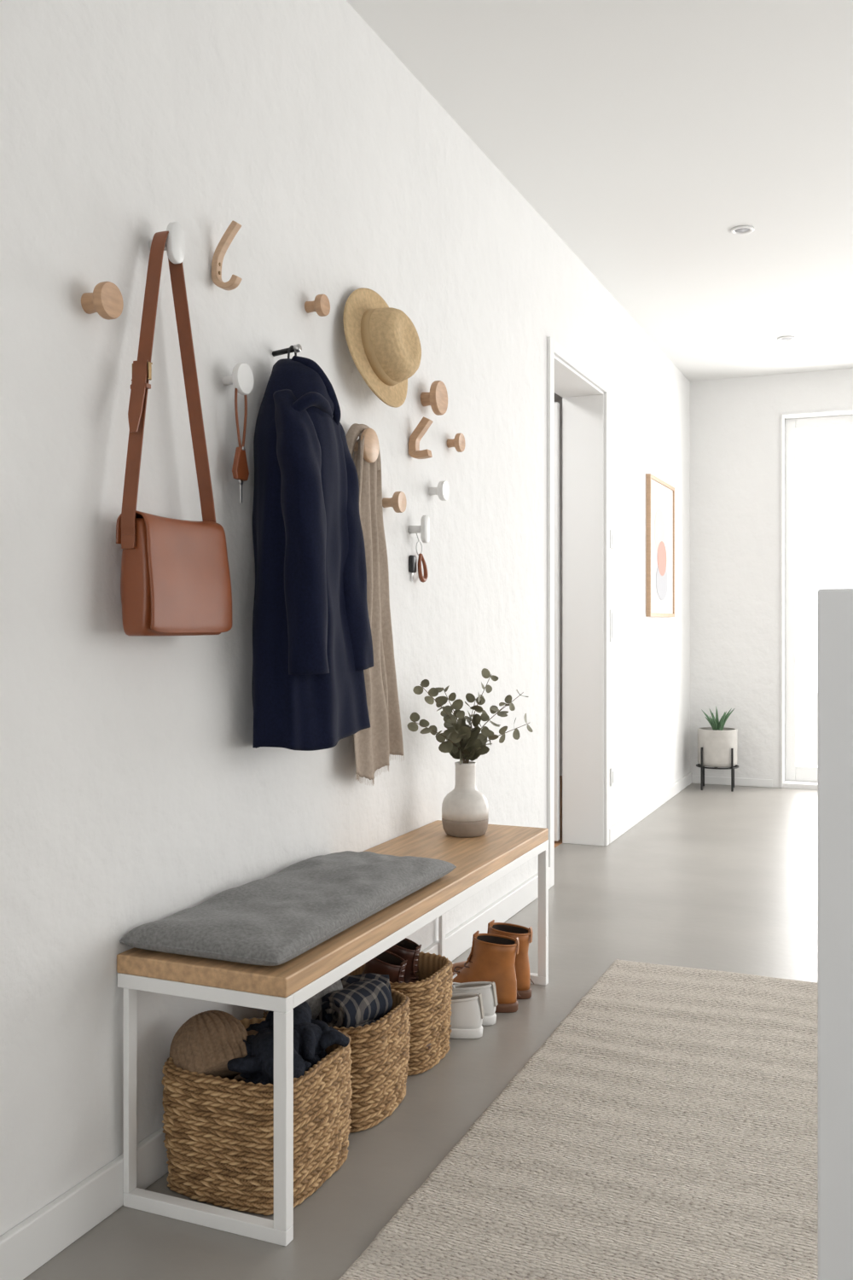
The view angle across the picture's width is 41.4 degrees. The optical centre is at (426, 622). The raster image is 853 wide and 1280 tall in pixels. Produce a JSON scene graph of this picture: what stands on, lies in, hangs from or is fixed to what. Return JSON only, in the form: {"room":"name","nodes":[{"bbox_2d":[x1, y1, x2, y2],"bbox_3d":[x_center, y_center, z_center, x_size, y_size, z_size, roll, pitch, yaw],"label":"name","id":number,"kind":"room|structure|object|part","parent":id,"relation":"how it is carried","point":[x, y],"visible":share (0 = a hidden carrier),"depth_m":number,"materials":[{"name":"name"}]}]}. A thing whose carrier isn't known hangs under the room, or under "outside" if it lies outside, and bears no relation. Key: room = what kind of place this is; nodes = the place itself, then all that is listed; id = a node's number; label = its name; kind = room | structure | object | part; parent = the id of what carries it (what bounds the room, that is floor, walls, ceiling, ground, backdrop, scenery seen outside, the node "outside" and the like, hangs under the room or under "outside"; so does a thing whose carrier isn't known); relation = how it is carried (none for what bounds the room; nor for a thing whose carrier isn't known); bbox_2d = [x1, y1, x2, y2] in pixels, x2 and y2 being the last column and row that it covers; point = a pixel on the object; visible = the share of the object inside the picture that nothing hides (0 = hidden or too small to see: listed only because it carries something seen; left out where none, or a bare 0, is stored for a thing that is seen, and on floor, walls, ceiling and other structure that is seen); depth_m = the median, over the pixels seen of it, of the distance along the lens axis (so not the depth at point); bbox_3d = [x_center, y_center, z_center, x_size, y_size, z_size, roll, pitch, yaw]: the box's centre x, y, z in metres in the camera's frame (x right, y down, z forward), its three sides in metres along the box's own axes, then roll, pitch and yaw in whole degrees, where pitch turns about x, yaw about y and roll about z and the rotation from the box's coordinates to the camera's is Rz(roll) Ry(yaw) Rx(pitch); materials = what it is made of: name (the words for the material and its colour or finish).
{"room":"entrance hallway","nodes":[
{"label":"entrance hallway","id":0,"kind":"room"},
{"bbox_2d":[0,0,690,1236],"bbox_3d":[-0.263,-0.268,2.993,0.200,2.635,9.700,0,0,23],"label":"wall","id":1,"kind":"structure","parent":0,"point":[136,791],"depth_m":2.35,"materials":[{"name":"white paint"}]},
{"bbox_2d":[81,281,123,319],"bbox_3d":[-0.567,-0.557,1.958,0.053,0.063,0.063,0,0,23],"label":"wall hook","id":2,"kind":"object","parent":1,"relation":"attached to","point":[106,299],"visible":1,"depth_m":1.95,"materials":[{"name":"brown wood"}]},
{"bbox_2d":[148,221,184,263],"bbox_3d":[-0.492,-0.712,2.125,0.060,0.076,0.042,0,0,23],"label":"wall hook","id":3,"kind":"object","parent":1,"relation":"attached to","point":[174,247],"visible":0.86,"depth_m":2.11,"materials":[{"name":"white paint"}]},
{"bbox_3d":[-0.497,-0.712,2.127,0.047,0.024,0.024,0,0,23],"label":"stem","id":4,"kind":"part","parent":3,"relation":"part of","materials":[{"name":"white paint"}]},
{"bbox_2d":[116,230,232,636],"bbox_3d":[-0.473,-0.355,2.096,0.116,0.758,0.257,0,0,23],"label":"leather shoulder bag","id":5,"kind":"object","parent":3,"relation":"hanging from","point":[175,576],"visible":0.99,"depth_m":2.04,"materials":[{"name":"brown leather"}]},
{"bbox_3d":[-0.470,-0.712,2.116,0.014,0.076,0.042,0,0,23],"label":"plate","id":6,"kind":"part","parent":3,"relation":"part of","materials":[{"name":"white paint"}]},
{"bbox_2d":[211,220,242,290],"bbox_3d":[-0.409,-0.749,2.307,0.063,0.135,0.020,0,0,23],"label":"hook","id":7,"kind":"object","parent":1,"relation":"attached to","point":[221,249],"visible":1,"depth_m":2.30,"materials":[{"name":"brown wood"}]},
{"bbox_2d":[222,362,254,395],"bbox_3d":[-0.398,-0.507,2.352,0.053,0.066,0.066,0,0,23],"label":"wall hook","id":8,"kind":"object","parent":1,"relation":"attached to","point":[241,378],"visible":1,"depth_m":2.34,"materials":[{"name":"white paint"}]},
{"bbox_2d":[232,388,249,502],"bbox_3d":[-0.385,-0.382,2.345,0.014,0.264,0.052,0,0,23],"label":"key fob","id":9,"kind":"object","parent":8,"relation":"hanging from","point":[240,469],"visible":0.96,"depth_m":2.34,"materials":[{"name":"leather"}]},
{"bbox_3d":[-0.386,-0.270,2.347,0.002,0.040,0.006,0,0,23],"label":"key blade","id":10,"kind":"part","parent":9,"relation":"part of","materials":[{"name":"silver metal"}]},
{"bbox_3d":[-0.385,-0.437,2.345,0.010,0.154,0.050,0,0,16],"label":"cord","id":11,"kind":"part","parent":9,"relation":"part of","materials":[{"name":"leather"}]},
{"bbox_2d":[0,866,550,1279],"bbox_3d":[-0.791,1.008,1.478,0.016,0.085,6.500,0,0,23],"label":"baseboard","id":12,"kind":"structure","parent":1,"relation":"attached to","point":[35,1241],"depth_m":1.97,"materials":[{"name":"white paint"}]},
{"bbox_2d":[272,343,302,356],"bbox_3d":[-0.314,-0.611,2.530,0.070,0.022,0.018,0,0,23],"label":"peg","id":13,"kind":"object","parent":1,"relation":"attached to","point":[297,348],"visible":1,"depth_m":2.52,"materials":[{"name":"black metal"}]},
{"bbox_2d":[251,345,373,750],"bbox_3d":[-0.244,-0.174,2.516,0.208,0.887,0.390,0,0,23],"label":"coat","id":14,"kind":"object","parent":13,"relation":"hanging from","point":[312,642],"visible":1,"depth_m":2.38,"materials":[{"name":"blue fabric"}]},
{"bbox_2d":[260,355,340,430],"bbox_3d":[-0.283,-0.491,2.474,0.163,0.196,0.191,0,0,23],"label":"hood","id":15,"kind":"object","parent":14,"relation":"attached to","point":[298,387],"depth_m":2.43,"materials":[{"name":"blue fabric"}]},
{"bbox_2d":[304,293,330,316],"bbox_3d":[-0.262,-0.752,2.679,0.048,0.051,0.051,0,0,23],"label":"wall hook","id":16,"kind":"object","parent":1,"relation":"attached to","point":[321,305],"visible":1,"depth_m":2.67,"materials":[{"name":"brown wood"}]},
{"bbox_2d":[354,427,379,463],"bbox_3d":[-0.171,-0.447,2.856,0.077,0.087,0.087,0,0,23],"label":"wall hook","id":17,"kind":"object","parent":1,"relation":"attached to","point":[371,449],"visible":0.83,"depth_m":2.83,"materials":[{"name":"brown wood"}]},
{"bbox_2d":[345,423,404,785],"bbox_3d":[-0.135,-0.043,2.954,0.069,0.921,0.335,0,0,15],"label":"scarf","id":18,"kind":"object","parent":17,"relation":"hanging from","point":[374,745],"visible":0.72,"depth_m":2.92,"materials":[{"name":"beige fabric"}]},
{"bbox_2d":[343,287,421,407],"bbox_3d":[-0.102,-0.715,2.927,0.148,0.310,0.313,0,0,23],"label":"straw hat","id":19,"kind":"object","parent":1,"relation":"attached to","point":[384,343],"visible":1,"depth_m":2.86,"materials":[{"name":"beige wicker"}]},
{"bbox_2d":[382,491,407,512],"bbox_3d":[-0.091,-0.328,3.071,0.055,0.058,0.058,0,0,23],"label":"wall hook","id":20,"kind":"object","parent":1,"relation":"attached to","point":[398,502],"visible":0.99,"depth_m":3.06,"materials":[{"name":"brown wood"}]},
{"bbox_2d":[408,515,430,542],"bbox_3d":[-0.022,-0.268,3.232,0.055,0.080,0.038,0,0,23],"label":"wall hook","id":21,"kind":"object","parent":1,"relation":"attached to","point":[424,529],"visible":1,"depth_m":3.22,"materials":[{"name":"white paint"}]},
{"bbox_3d":[-0.028,-0.268,3.235,0.043,0.024,0.024,0,0,23],"label":"stem","id":22,"kind":"part","parent":21,"relation":"part of","materials":[{"name":"white paint"}]},
{"bbox_2d":[408,533,428,582],"bbox_3d":[-0.021,-0.193,3.261,0.025,0.152,0.082,0,0,37],"label":"keychain","id":23,"kind":"object","parent":21,"relation":"hanging from","point":[412,559],"visible":1,"depth_m":3.25,"materials":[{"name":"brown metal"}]},
{"bbox_3d":[-0.003,-0.268,3.224,0.014,0.080,0.038,0,0,23],"label":"plate","id":24,"kind":"part","parent":21,"relation":"part of","materials":[{"name":"white paint"}]},
{"bbox_2d":[408,416,433,459],"bbox_3d":[-0.017,-0.529,3.230,0.066,0.116,0.030,0,0,23],"label":"hook","id":25,"kind":"object","parent":1,"relation":"attached to","point":[425,423],"visible":1,"depth_m":3.22,"materials":[{"name":"brown wood"}]},
{"bbox_2d":[420,380,448,415],"bbox_3d":[0.018,-0.660,3.321,0.060,0.100,0.100,0,0,23],"label":"wall hook","id":26,"kind":"object","parent":1,"relation":"attached to","point":[437,398],"visible":1,"depth_m":3.30,"materials":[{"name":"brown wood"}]},
{"bbox_2d":[428,480,449,500],"bbox_3d":[0.035,-0.394,3.371,0.052,0.059,0.059,0,0,23],"label":"wall hook","id":27,"kind":"object","parent":1,"relation":"attached to","point":[442,491],"visible":1,"depth_m":3.36,"materials":[{"name":"white paint"}]},
{"bbox_2d":[447,433,465,452],"bbox_3d":[0.089,-0.559,3.506,0.046,0.058,0.058,0,0,23],"label":"wall hook","id":28,"kind":"object","parent":1,"relation":"attached to","point":[458,442],"visible":1,"depth_m":3.49,"materials":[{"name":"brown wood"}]},
{"bbox_2d":[554,401,559,841],"bbox_3d":[0.261,-0.006,5.541,0.805,2.088,0.040,0,0,23],"label":"slab","id":29,"kind":"object","parent":1,"relation":"attached to","point":[556,404],"visible":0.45,"depth_m":5.37,"materials":[{"name":"white paint"}]},
{"bbox_2d":[546,336,609,887],"bbox_3d":[0.581,-0.043,4.956,0.214,2.185,0.965,0,0,23],"label":"trim","id":30,"kind":"structure","parent":1,"relation":"attached to","point":[585,407],"depth_m":5.33,"materials":[{"name":"white paint"}]},
{"bbox_2d":[609,609,615,641],"bbox_3d":[0.898,0.012,5.444,0.014,0.155,0.084,0,0,23],"label":"light switch","id":31,"kind":"object","parent":1,"relation":"attached to","point":[612,612],"visible":1,"depth_m":5.42,"materials":[{"name":"white paint"}]},
{"bbox_2d":[609,529,615,548],"bbox_3d":[0.898,-0.403,5.444,0.014,0.085,0.084,0,0,23],"label":"light switch","id":32,"kind":"object","parent":1,"relation":"attached to","point":[612,533],"visible":1,"depth_m":5.42,"materials":[{"name":"white plastic"}]},
{"bbox_2d":[610,766,616,785],"bbox_3d":[0.904,0.742,5.458,0.014,0.085,0.084,0,0,23],"label":"wall outlet","id":33,"kind":"object","parent":1,"relation":"attached to","point":[613,770],"visible":1,"depth_m":5.43,"materials":[{"name":"white paint"}]},
{"bbox_2d":[609,772,692,843],"bbox_3d":[1.302,1.015,6.389,0.016,0.070,2.225,0,0,23],"label":"baseboard","id":34,"kind":"structure","parent":1,"relation":"attached to","point":[633,818],"depth_m":6.12,"materials":[{"name":"white paint"}]},
{"bbox_2d":[645,473,674,616],"bbox_3d":[1.350,-0.425,6.490,0.025,0.780,0.700,0,0,23],"label":"framed art print","id":35,"kind":"object","parent":1,"relation":"attached to","point":[660,495],"visible":1,"depth_m":6.43,"materials":[{"name":"white paper"}]},
{"bbox_2d":[23,775,817,1279],"bbox_3d":[0.671,1.100,2.486,5.715,0.100,9.900,0,0,23],"label":"floor","id":36,"kind":"structure","parent":0,"point":[716,877],"depth_m":3.50,"materials":[{"name":"concrete"}]},
{"bbox_2d":[161,1000,352,1215],"bbox_3d":[-0.319,0.892,2.166,0.305,0.314,0.322,0,0,23],"label":"woven basket","id":37,"kind":"object","parent":36,"relation":"on","point":[218,1081],"visible":0.86,"depth_m":2.05,"materials":[{"name":"brown wicker"}]},
{"bbox_2d":[116,820,548,1246],"bbox_3d":[-0.102,0.824,2.663,0.352,0.452,1.510,0,0,23],"label":"bench","id":38,"kind":"object","parent":36,"relation":"on","point":[481,861],"visible":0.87,"depth_m":2.03,"materials":[{"name":"white metal"}]},
{"bbox_2d":[119,850,456,965],"bbox_3d":[-0.243,0.567,2.358,0.332,0.062,0.825,0,0,23],"label":"seat cushion","id":39,"kind":"object","parent":38,"relation":"on","point":[273,920],"visible":1,"depth_m":2.18,"materials":[{"name":"grey fabric"}]},
{"bbox_2d":[407,668,533,837],"bbox_3d":[0.123,0.363,3.211,0.400,0.469,0.159,0,0,-18],"label":"vase","id":40,"kind":"object","parent":38,"relation":"on","point":[465,809],"visible":1,"depth_m":3.17,"materials":[{"name":"ceramic"}]},
{"bbox_3d":[0.037,0.407,3.153,0.171,0.276,0.005,0,0,-28],"label":"stem","id":41,"kind":"part","parent":40,"relation":"part of","materials":[{"name":"brown"}]},
{"bbox_3d":[0.047,0.357,3.157,0.149,0.376,0.005,0,0,-29],"label":"stem","id":42,"kind":"part","parent":40,"relation":"part of","materials":[{"name":"brown"}]},
{"bbox_3d":[0.078,0.362,3.174,0.078,0.365,0.004,0,0,-29],"label":"stem","id":43,"kind":"part","parent":40,"relation":"part of","materials":[{"name":"brown"}]},
{"bbox_3d":[0.147,0.345,3.204,0.081,0.400,0.004,0,0,-18],"label":"stem","id":44,"kind":"part","parent":40,"relation":"part of","materials":[{"name":"brown"}]},
{"bbox_3d":[0.195,0.372,3.226,0.133,0.346,0.133,0,0,23],"label":"stem","id":45,"kind":"part","parent":40,"relation":"part of","materials":[{"name":"brown"}]},
{"bbox_3d":[0.205,0.417,3.237,0.215,0.256,0.004,0,0,-25],"label":"stem","id":46,"kind":"part","parent":40,"relation":"part of","materials":[{"name":"brown"}]},
{"bbox_2d":[262,972,411,1133],"bbox_3d":[-0.197,0.900,2.469,0.296,0.299,0.299,0,0,23],"label":"woven basket","id":47,"kind":"object","parent":36,"relation":"on","point":[364,1007],"visible":0.53,"depth_m":2.38,"materials":[{"name":"woven seagrass"},{"name":"plaid wool"}]},
{"bbox_2d":[348,937,453,1076],"bbox_3d":[-0.085,0.907,2.748,0.280,0.283,0.277,0,0,23],"label":"woven basket","id":48,"kind":"object","parent":36,"relation":"on","point":[427,979],"visible":0.48,"depth_m":2.67,"materials":[{"name":"woven seagrass"},{"name":"dark brown leather"}]},
{"bbox_2d":[449,993,484,1039],"bbox_3d":[0.007,0.992,2.902,0.288,0.116,0.080,0,0,15],"label":"sneaker","id":49,"kind":"object","parent":36,"relation":"on","point":[468,1014],"visible":0.33,"depth_m":2.85,"materials":[{"name":"white leather"}]},
{"bbox_2d":[452,973,497,1025],"bbox_3d":[0.049,0.992,3.001,0.288,0.116,0.080,0,0,23],"label":"sneaker","id":50,"kind":"object","parent":36,"relation":"on","point":[488,990],"visible":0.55,"depth_m":2.94,"materials":[{"name":"white leather"}]},
{"bbox_2d":[452,930,520,1012],"bbox_3d":[0.113,0.949,3.104,0.293,0.201,0.095,0,0,23],"label":"boot","id":51,"kind":"object","parent":36,"relation":"on","point":[491,958],"visible":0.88,"depth_m":3.04,"materials":[{"name":"brown leather"}]},
{"bbox_2d":[452,919,534,999],"bbox_3d":[0.161,0.949,3.219,0.293,0.201,0.092,0,0,23],"label":"boot","id":52,"kind":"object","parent":36,"relation":"on","point":[524,933],"visible":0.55,"depth_m":3.15,"materials":[{"name":"brown leather"}]},
{"bbox_2d":[338,959,817,1279],"bbox_3d":[0.382,1.042,2.123,0.713,0.013,2.705,0,0,23],"label":"area rug","id":53,"kind":"object","parent":36,"relation":"on","point":[666,1128],"visible":0.88,"depth_m":2.22,"materials":[{"name":"carpet"}]},
{"bbox_2d":[696,708,738,791],"bbox_3d":[1.843,0.791,7.150,0.267,0.518,0.262,0,0,23],"label":"aloe","id":54,"kind":"object","parent":36,"relation":"on","point":[717,743],"visible":1,"depth_m":7.06,"materials":[{"name":"ceramic"}]},
{"bbox_3d":[1.729,0.915,7.088,0.012,0.270,0.012,0,0,23],"label":"leg","id":55,"kind":"part","parent":54,"relation":"part of","materials":[{"name":"black metal"}]},
{"bbox_3d":[1.783,0.915,7.265,0.014,0.270,0.012,0,0,23],"label":"leg","id":56,"kind":"part","parent":54,"relation":"part of","materials":[{"name":"black metal"}]},
{"bbox_3d":[1.906,0.915,7.033,0.012,0.270,0.012,0,0,23],"label":"leg","id":57,"kind":"part","parent":54,"relation":"part of","materials":[{"name":"black metal"}]},
{"bbox_2d":[554,392,562,775],"bbox_3d":[-0.039,-0.268,5.941,1.700,2.635,4.300,0,0,23],"label":"wall","id":58,"kind":"structure","parent":0,"point":[558,398],"depth_m":7.76,"materials":[{"name":"white paint"}]},
{"bbox_2d":[346,0,852,381],"bbox_3d":[1.512,-1.660,2.291,4.015,0.150,10.200,0,0,23],"label":"ceiling","id":59,"kind":"structure","parent":0,"point":[642,133],"depth_m":3.73,"materials":[{"name":"white paint"}]},
{"bbox_2d":[730,225,755,235],"bbox_3d":[1.271,-1.581,4.545,0.096,0.008,0.096,0,0,23],"label":"ceiling spotlight","id":60,"kind":"object","parent":59,"relation":"in","point":[742,229],"depth_m":4.54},
{"bbox_2d":[777,336,795,341],"bbox_3d":[2.001,-1.581,6.278,0.096,0.008,0.096,0,0,23],"label":"ceiling spotlight","id":61,"kind":"object","parent":59,"relation":"in","point":[783,338],"depth_m":6.28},
{"bbox_2d":[698,727,737,767],"bbox_3d":[1.843,0.785,7.150,0.244,0.230,0.240,0,0,23],"label":"pot","id":62,"kind":"object","parent":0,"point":[717,746],"depth_m":7.05,"materials":[{"name":"ceramic"}]},
{"bbox_2d":[690,367,852,790],"bbox_3d":[3.452,-0.217,6.845,4.015,2.735,0.300,0,0,23],"label":"wall","id":63,"kind":"structure","parent":0,"point":[736,422],"depth_m":7.29,"materials":[{"name":"white paint"}]},
{"bbox_2d":[692,775,773,787],"bbox_3d":[1.977,1.025,7.303,0.510,0.050,0.012,0,0,23],"label":"baseboard","id":64,"kind":"structure","parent":63,"relation":"attached to","point":[695,779],"depth_m":7.29,"materials":[{"name":"white paint"}]},
{"bbox_2d":[780,408,852,788],"bbox_3d":[3.195,-0.141,6.785,2.041,2.382,0.012,0,0,23],"label":"trim","id":65,"kind":"structure","parent":63,"relation":"attached to","point":[843,410],"depth_m":7.18,"materials":[{"name":"white paint"}]},
{"bbox_2d":[785,414,852,781],"bbox_3d":[3.271,-0.150,6.949,2.029,2.340,0.070,0,0,23],"label":"frame","id":66,"kind":"object","parent":63,"relation":"attached to","point":[793,771],"visible":1,"depth_m":7.30,"materials":[{"name":"white paint"}]},
{"bbox_2d":[817,588,852,1279],"bbox_3d":[1.195,0.502,1.286,1.410,1.095,0.137,0,0,23],"label":"wall","id":67,"kind":"structure","parent":0,"point":[834,606],"depth_m":1.49,"materials":[{"name":"white paint"}]},
{"label":"outside","id":68,"kind":"structure","parent":0,"visible":0},
{"bbox_2d":[797,692,817,766],"bbox_3d":[6.086,1.235,12.516,20.015,0.130,12.200,0,0,23],"label":"ground","id":69,"kind":"structure","parent":68,"point":[806,701],"depth_m":12.43,"materials":[{"name":"white stone"}]}
]}

